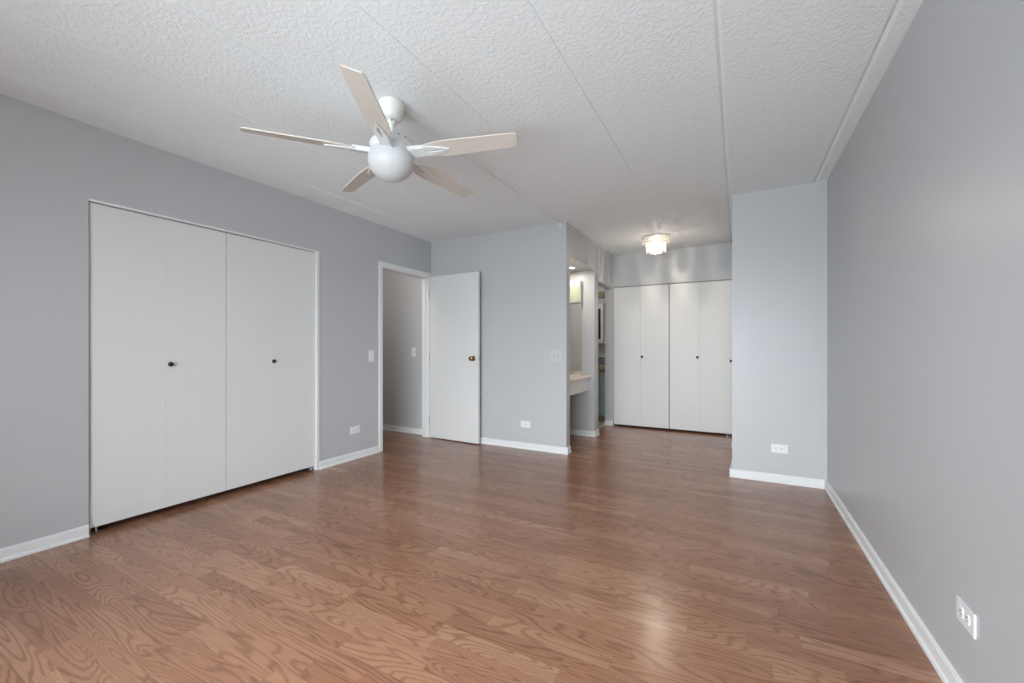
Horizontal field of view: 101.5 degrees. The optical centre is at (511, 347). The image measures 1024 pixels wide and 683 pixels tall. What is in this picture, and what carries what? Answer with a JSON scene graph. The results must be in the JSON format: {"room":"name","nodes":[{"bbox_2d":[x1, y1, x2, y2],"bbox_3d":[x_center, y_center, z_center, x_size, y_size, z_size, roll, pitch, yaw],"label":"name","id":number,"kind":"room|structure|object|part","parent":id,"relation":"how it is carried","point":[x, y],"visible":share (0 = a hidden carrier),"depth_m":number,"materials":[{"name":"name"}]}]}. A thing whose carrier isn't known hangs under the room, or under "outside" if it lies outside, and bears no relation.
{"room":"empty bedroom","nodes":[
{"label":"empty bedroom","id":0,"kind":"room"},
{"bbox_2d":[0,94,430,547],"bbox_3d":[-2.340,-0.102,2.903,0.108,2.440,5.383,0,0,28],"label":"wall","id":1,"kind":"structure","parent":0,"point":[52,164],"depth_m":2.43,"materials":[{"name":"grey paint"}]},
{"bbox_2d":[89,202,225,533],"bbox_3d":[-2.343,0.124,2.825,0.057,1.977,0.755,0,0,28],"label":"bifold door","id":2,"kind":"structure","parent":1,"relation":"in","point":[157,286],"depth_m":2.76,"materials":[{"name":"white paint"}]},
{"bbox_3d":[-2.439,0.107,2.663,0.030,1.943,0.377,0,0,28],"label":"door","id":3,"kind":"part","parent":2,"relation":"part of","materials":[{"name":"white paint"}]},
{"bbox_3d":[-2.260,0.107,2.995,0.030,1.943,0.377,0,0,28],"label":"door","id":4,"kind":"part","parent":2,"relation":"part of","materials":[{"name":"white paint"}]},
{"bbox_2d":[0,446,378,562],"bbox_3d":[-2.495,1.083,2.484,0.019,0.070,4.498,0,0,28],"label":"baseboard","id":5,"kind":"structure","parent":1,"relation":"attached to","point":[26,548],"depth_m":2.36,"materials":[{"name":"white paint"}]},
{"bbox_2d":[90,202,309,251],"bbox_3d":[-2.182,-0.857,3.166,0.030,0.026,1.516,0,0,28],"label":"trim","id":6,"kind":"structure","parent":1,"relation":"attached to","point":[90,202],"depth_m":2.95,"materials":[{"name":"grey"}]},
{"bbox_2d":[89,199,318,469],"bbox_3d":[-2.164,0.118,3.172,0.066,2.001,1.548,0,0,28],"label":"trim","id":7,"kind":"structure","parent":1,"relation":"attached to","point":[316,467],"depth_m":3.81,"materials":[{"name":"white paint"}]},
{"bbox_2d":[226,233,314,489],"bbox_3d":[-1.983,0.124,3.491,0.057,1.977,0.751,0,0,28],"label":"bifold door","id":8,"kind":"structure","parent":1,"relation":"in","point":[270,287],"depth_m":3.44,"materials":[{"name":"white paint"}]},
{"bbox_3d":[-2.079,0.107,3.330,0.030,1.943,0.375,0,0,28],"label":"door","id":9,"kind":"part","parent":8,"relation":"part of","materials":[{"name":"white paint"}]},
{"bbox_3d":[-1.901,0.107,3.660,0.030,1.943,0.375,0,0,28],"label":"door","id":10,"kind":"part","parent":8,"relation":"part of","materials":[{"name":"white paint"}]},
{"bbox_2d":[350,425,359,433],"bbox_3d":[-1.574,0.826,4.198,0.008,0.072,0.117,0,0,28],"label":"outlet","id":11,"kind":"object","parent":1,"relation":"attached to","point":[356,429],"visible":1,"depth_m":4.19,"materials":[{"name":"white plastic"}]},
{"bbox_2d":[369,350,373,361],"bbox_3d":[-1.473,0.088,4.386,0.008,0.117,0.072,0,0,28],"label":"light switch","id":12,"kind":"object","parent":1,"relation":"attached to","point":[371,352],"visible":1,"depth_m":4.38,"materials":[{"name":"white plastic"}]},
{"bbox_2d":[379,261,431,451],"bbox_3d":[-1.256,0.096,4.909,0.136,2.044,0.923,0,0,28],"label":"door frame","id":13,"kind":"structure","parent":1,"relation":"attached to","point":[425,277],"depth_m":5.21,"materials":[{"name":"white paint"}]},
{"bbox_2d":[429,271,479,443],"bbox_3d":[-0.700,0.115,5.002,0.767,1.982,0.147,0,0,32],"label":"door","id":14,"kind":"structure","parent":13,"relation":"attached to","point":[454,355],"depth_m":4.97,"materials":[{"name":"white paint"}]},
{"bbox_3d":[-0.464,0.126,4.807,0.064,0.064,0.065,0,0,32],"label":"knob","id":15,"kind":"part","parent":14,"relation":"part of","materials":[{"name":"gold metal"}]},
{"bbox_2d":[383,270,421,428],"bbox_3d":[-1.762,-0.102,5.777,1.607,2.440,0.110,0,0,28],"label":"wall","id":16,"kind":"structure","parent":0,"point":[402,294],"depth_m":5.56,"materials":[{"name":"grey paint"}]},
{"bbox_2d":[383,424,421,434],"bbox_3d":[-1.748,1.083,5.697,1.507,0.070,0.019,0,0,28],"label":"baseboard","id":17,"kind":"structure","parent":16,"relation":"attached to","point":[385,427],"depth_m":5.53,"materials":[{"name":"white paint"}]},
{"bbox_2d":[412,348,415,356],"bbox_3d":[-1.283,0.058,5.447,0.072,0.117,0.016,0,0,28],"label":"light switch","id":18,"kind":"object","parent":16,"relation":"attached to","point":[413,349],"visible":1,"depth_m":5.44,"materials":[{"name":"white plastic"}]},
{"bbox_2d":[0,0,922,254],"bbox_3d":[-0.572,-1.392,3.526,5.841,0.140,8.440,0,0,28],"label":"ceiling","id":19,"kind":"structure","parent":0,"point":[631,120],"depth_m":2.16,"materials":[{"name":"white paint"}]},
{"bbox_2d":[240,64,516,196],"bbox_3d":[-0.617,-1.112,2.295,1.349,0.420,1.317,0,0,28],"label":"ceiling fan","id":20,"kind":"object","parent":19,"relation":"hanging from","point":[390,157],"visible":1,"depth_m":2.17,"materials":[{"name":"white"}]},
{"bbox_3d":[-1.059,-1.045,2.099,0.535,0.006,0.112,0,13,-22],"label":"blade","id":21,"kind":"part","parent":20,"relation":"part of","materials":[{"name":"beige wood"}]},
{"bbox_3d":[-0.937,-1.045,2.599,0.112,0.007,0.535,-17,11,-39],"label":"blade","id":22,"kind":"part","parent":20,"relation":"part of","materials":[{"name":"beige wood"}]},
{"bbox_3d":[-0.620,-1.045,1.828,0.112,0.006,0.535,14,-1,-4],"label":"blade","id":23,"kind":"part","parent":20,"relation":"part of","materials":[{"name":"beige wood"}]},
{"bbox_3d":[-0.653,-0.981,2.265,0.247,0.158,0.247,0,0,28],"label":"globe","id":24,"kind":"part","parent":20,"relation":"part of","materials":[{"name":"white glass"}]},
{"bbox_3d":[-0.423,-1.045,2.638,0.112,0.006,0.535,-16,-8,31],"label":"blade","id":25,"kind":"part","parent":20,"relation":"part of","materials":[{"name":"beige wood"}]},
{"bbox_3d":[-0.227,-1.045,2.161,0.535,0.007,0.112,0,-13,14],"label":"blade","id":26,"kind":"part","parent":20,"relation":"part of","materials":[{"name":"beige wood"}]},
{"bbox_2d":[404,111,561,226],"bbox_3d":[-0.063,-1.299,3.349,0.020,0.045,2.433,0,0,28],"label":"cable raceway","id":27,"kind":"object","parent":19,"relation":"attached to","point":[405,113],"visible":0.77,"depth_m":3.07,"materials":[{"name":"white plastic"}]},
{"bbox_2d":[641,233,670,254],"bbox_3d":[1.716,-1.217,4.984,0.336,0.209,0.336,0,0,28],"label":"ceiling lamp","id":28,"kind":"object","parent":19,"relation":"attached to","point":[650,241],"visible":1,"depth_m":4.90,"materials":[{"name":"white glass"}]},
{"bbox_3d":[1.716,-1.310,4.984,0.336,0.024,0.336,0,0,28],"label":"ceiling plate","id":29,"kind":"part","parent":28,"relation":"part of","materials":[{"name":"white metal"}]},
{"bbox_2d":[0,421,942,682],"bbox_3d":[-0.572,1.175,3.526,5.841,0.126,8.440,0,0,28],"label":"floor","id":30,"kind":"structure","parent":0,"point":[634,554],"depth_m":2.00,"materials":[{"name":"brown wood"}]},
{"bbox_2d":[570,429,599,436],"bbox_3d":[0.594,1.083,5.079,0.655,0.070,1.027,0,0,28],"label":"baseboard","id":31,"kind":"structure","parent":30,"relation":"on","point":[572,431],"depth_m":5.30,"materials":[{"name":"white paint"}]},
{"bbox_2d":[598,365,604,420],"bbox_3d":[1.191,0.697,6.647,0.835,0.830,0.532,0,0,28],"label":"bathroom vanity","id":32,"kind":"object","parent":30,"relation":"on","point":[601,368],"visible":0.09,"depth_m":6.29,"materials":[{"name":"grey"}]},
{"bbox_3d":[1.260,0.717,6.341,0.403,0.590,0.016,0,0,28],"label":"door","id":33,"kind":"part","parent":32,"relation":"part of","materials":[{"name":"teal laminate"}]},
{"bbox_2d":[598,365,604,371],"bbox_3d":[1.354,0.327,6.543,0.390,0.090,0.390,0,0,28],"label":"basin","id":34,"kind":"object","parent":32,"relation":"in","point":[601,368],"depth_m":6.37,"materials":[{"name":"beige"}]},
{"bbox_2d":[431,222,569,446],"bbox_3d":[-0.243,-0.102,4.889,1.909,2.440,0.104,0,0,28],"label":"wall","id":35,"kind":"structure","parent":0,"point":[525,272],"depth_m":4.64,"materials":[{"name":"grey paint"}]},
{"bbox_2d":[434,437,571,454],"bbox_3d":[-0.183,1.083,4.845,1.800,0.070,0.123,0,0,28],"label":"baseboard","id":36,"kind":"structure","parent":35,"relation":"attached to","point":[506,443],"depth_m":4.59,"materials":[{"name":"white paint"}]},
{"bbox_2d":[521,421,529,427],"bbox_3d":[0.149,0.846,4.613,0.117,0.072,0.008,0,0,28],"label":"outlet","id":37,"kind":"object","parent":35,"relation":"attached to","point":[526,424],"visible":1,"depth_m":4.61,"materials":[{"name":"white plastic"}]},
{"bbox_2d":[551,350,560,360],"bbox_3d":[0.464,0.086,4.438,0.118,0.117,0.016,0,0,28],"label":"light switch","id":38,"kind":"object","parent":35,"relation":"attached to","point":[555,354],"visible":1,"depth_m":4.44,"materials":[{"name":"white plastic"}]},
{"bbox_2d":[570,262,583,271],"bbox_3d":[0.499,-1.002,5.037,0.528,0.050,0.863,0,0,28],"label":"ceiling","id":39,"kind":"structure","parent":0,"point":[576,268],"depth_m":5.17,"materials":[{"name":"grey paint"}]},
{"bbox_2d":[570,270,585,429],"bbox_3d":[0.699,-0.102,5.513,0.628,2.440,0.164,0,0,28],"label":"wall partition","id":40,"kind":"structure","parent":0,"point":[577,401],"depth_m":5.31,"materials":[{"name":"grey paint"}]},
{"bbox_2d":[570,372,580,374],"bbox_3d":[0.669,0.332,5.424,0.460,0.028,0.016,0,0,28],"label":"backsplash","id":41,"kind":"structure","parent":40,"relation":"attached to","point":[571,373],"depth_m":5.34,"materials":[{"name":"beige stone"}]},
{"bbox_2d":[570,280,581,303],"bbox_3d":[0.672,-0.706,5.398,0.450,0.281,0.062,0,0,28],"label":"upper cabinet","id":42,"kind":"object","parent":40,"relation":"attached to","point":[575,286],"visible":0.4,"depth_m":5.30,"materials":[{"name":"white paint"}]},
{"bbox_3d":[0.659,-0.669,5.374,0.434,0.195,0.007,0,0,28],"label":"glass","id":43,"kind":"part","parent":42,"relation":"part of","materials":[{"name":"green"}]},
{"bbox_2d":[570,303,581,371],"bbox_3d":[0.686,-0.127,5.423,0.450,0.870,0.006,0,0,28],"label":"vanity mirror","id":44,"kind":"object","parent":40,"relation":"attached to","point":[575,309],"visible":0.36,"depth_m":5.34,"materials":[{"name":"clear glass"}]},
{"bbox_2d":[570,225,611,430],"bbox_3d":[0.983,-0.102,5.263,0.108,2.440,1.721,0,0,28],"label":"wall","id":45,"kind":"structure","parent":0,"point":[585,253],"depth_m":5.27,"materials":[{"name":"grey paint"}]},
{"bbox_2d":[598,286,604,364],"bbox_3d":[1.411,-0.102,7.194,5.841,2.440,0.100,0,0,28],"label":"wall","id":46,"kind":"structure","parent":0,"point":[601,346],"depth_m":7.08,"materials":[{"name":"grey paint"}]},
{"bbox_2d":[598,304,603,340],"bbox_3d":[1.347,-0.424,7.155,0.446,0.635,0.030,0,0,28],"label":"bathroom mirror","id":47,"kind":"object","parent":46,"relation":"attached to","point":[600,306],"visible":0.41,"depth_m":7.05,"materials":[{"name":"black mirror"}]},
{"bbox_2d":[598,309,600,338],"bbox_3d":[1.348,-0.397,7.164,0.360,0.520,0.012,0,0,28],"label":"mirror glass","id":48,"kind":"object","parent":47,"relation":"attached to","point":[599,310],"depth_m":7.08,"materials":[{"name":"black"}]},
{"bbox_2d":[598,291,604,297],"bbox_3d":[1.484,-0.892,7.069,0.690,0.100,0.050,0,0,28],"label":"valance","id":49,"kind":"object","parent":46,"relation":"attached to","point":[600,294],"visible":0.11,"depth_m":7.03,"materials":[{"name":"yellow"}]},
{"bbox_2d":[605,243,731,425],"bbox_3d":[2.090,-0.102,5.694,1.646,2.440,0.090,0,0,28],"label":"wall","id":50,"kind":"structure","parent":0,"point":[708,262],"depth_m":5.73,"materials":[{"name":"grey paint"}]},
{"bbox_2d":[605,420,612,425],"bbox_3d":[1.391,1.083,6.010,0.118,0.070,0.019,0,0,28],"label":"baseboard","id":51,"kind":"structure","parent":50,"relation":"attached to","point":[607,422],"depth_m":6.00,"materials":[{"name":"white paint"}]},
{"bbox_2d":[614,284,668,428],"bbox_3d":[1.788,0.137,5.819,0.747,1.979,0.057,0,0,28],"label":"bifold door","id":52,"kind":"structure","parent":50,"relation":"in","point":[641,313],"depth_m":5.80,"materials":[{"name":"white paint"}]},
{"bbox_3d":[1.627,0.120,5.915,0.373,1.945,0.030,0,0,28],"label":"door","id":53,"kind":"part","parent":52,"relation":"part of","materials":[{"name":"white paint"}]},
{"bbox_3d":[1.956,0.120,5.737,0.373,1.945,0.030,0,0,28],"label":"door","id":54,"kind":"part","parent":52,"relation":"part of","materials":[{"name":"white paint"}]},
{"bbox_2d":[613,279,731,287],"bbox_3d":[2.127,-0.863,5.652,1.512,0.014,0.048,0,0,28],"label":"trim","id":55,"kind":"structure","parent":50,"relation":"attached to","point":[721,279],"depth_m":5.60,"materials":[{"name":"grey"}]},
{"bbox_2d":[670,280,731,435],"bbox_3d":[2.453,0.137,5.460,0.747,1.979,0.057,0,0,28],"label":"bifold door","id":56,"kind":"structure","parent":50,"relation":"in","point":[700,312],"depth_m":5.45,"materials":[{"name":"white paint"}]},
{"bbox_3d":[2.292,0.120,5.555,0.373,1.945,0.030,0,0,28],"label":"door","id":57,"kind":"part","parent":56,"relation":"part of","materials":[{"name":"white paint"}]},
{"bbox_3d":[2.621,0.120,5.378,0.373,1.945,0.030,0,0,28],"label":"door","id":58,"kind":"part","parent":56,"relation":"part of","materials":[{"name":"white paint"}]},
{"bbox_2d":[732,181,826,485],"bbox_3d":[2.821,-0.102,4.616,0.667,2.440,2.612,0,0,28],"label":"wall","id":59,"kind":"structure","parent":0,"point":[779,235],"depth_m":3.46,"materials":[{"name":"grey paint"}]},
{"bbox_2d":[771,444,787,453],"bbox_3d":[2.210,0.836,3.457,0.117,0.072,0.008,0,0,28],"label":"outlet","id":60,"kind":"object","parent":59,"relation":"attached to","point":[776,448],"visible":1,"depth_m":3.46,"materials":[{"name":"white plastic"}]},
{"bbox_2d":[827,0,1023,682],"bbox_3d":[1.978,-0.102,2.228,0.120,2.440,8.300,0,0,28],"label":"wall","id":61,"kind":"structure","parent":0,"point":[925,194],"depth_m":1.45,"materials":[{"name":"grey paint"}]},
{"bbox_2d":[730,446,962,682],"bbox_3d":[1.364,1.083,1.939,0.686,0.070,7.208,0,0,28],"label":"baseboard","id":62,"kind":"structure","parent":61,"relation":"attached to","point":[941,664],"depth_m":1.99,"materials":[{"name":"white paint"}]},
{"bbox_2d":[956,595,975,638],"bbox_3d":[1.398,0.828,1.290,0.008,0.072,0.117,0,0,28],"label":"outlet","id":63,"kind":"object","parent":61,"relation":"attached to","point":[965,615],"visible":1,"depth_m":1.28,"materials":[{"name":"white plastic"}]},
{"bbox_2d":[959,606,963,618],"bbox_3d":[1.405,0.828,1.309,0.003,0.034,0.027,0,0,28],"label":"socket","id":64,"kind":"object","parent":63,"relation":"attached to","point":[961,608],"depth_m":1.30,"materials":[{"name":"white plastic"}]},
{"bbox_2d":[965,613,969,625],"bbox_3d":[1.387,0.828,1.274,0.003,0.034,0.027,0,0,28],"label":"socket","id":65,"kind":"object","parent":63,"relation":"attached to","point":[967,615],"depth_m":1.27,"materials":[{"name":"white plastic"}]},
{"bbox_3d":[0.223,-0.102,5.186,0.100,2.440,0.863,0,0,28],"label":"wall niche","id":66,"kind":"object","parent":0,"visible":0},
{"bbox_2d":[570,372,590,394],"bbox_3d":[0.530,0.431,5.020,0.598,0.225,0.859,0,0,28],"label":"countertop","id":67,"kind":"structure","parent":66,"relation":"attached to","point":[579,383],"depth_m":5.00,"materials":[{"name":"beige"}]},
{"bbox_3d":[0.756,0.460,4.898,0.018,0.156,0.851,0,0,28],"label":"drawer","id":68,"kind":"part","parent":67,"relation":"part of","materials":[{"name":"white paint"}]}
]}

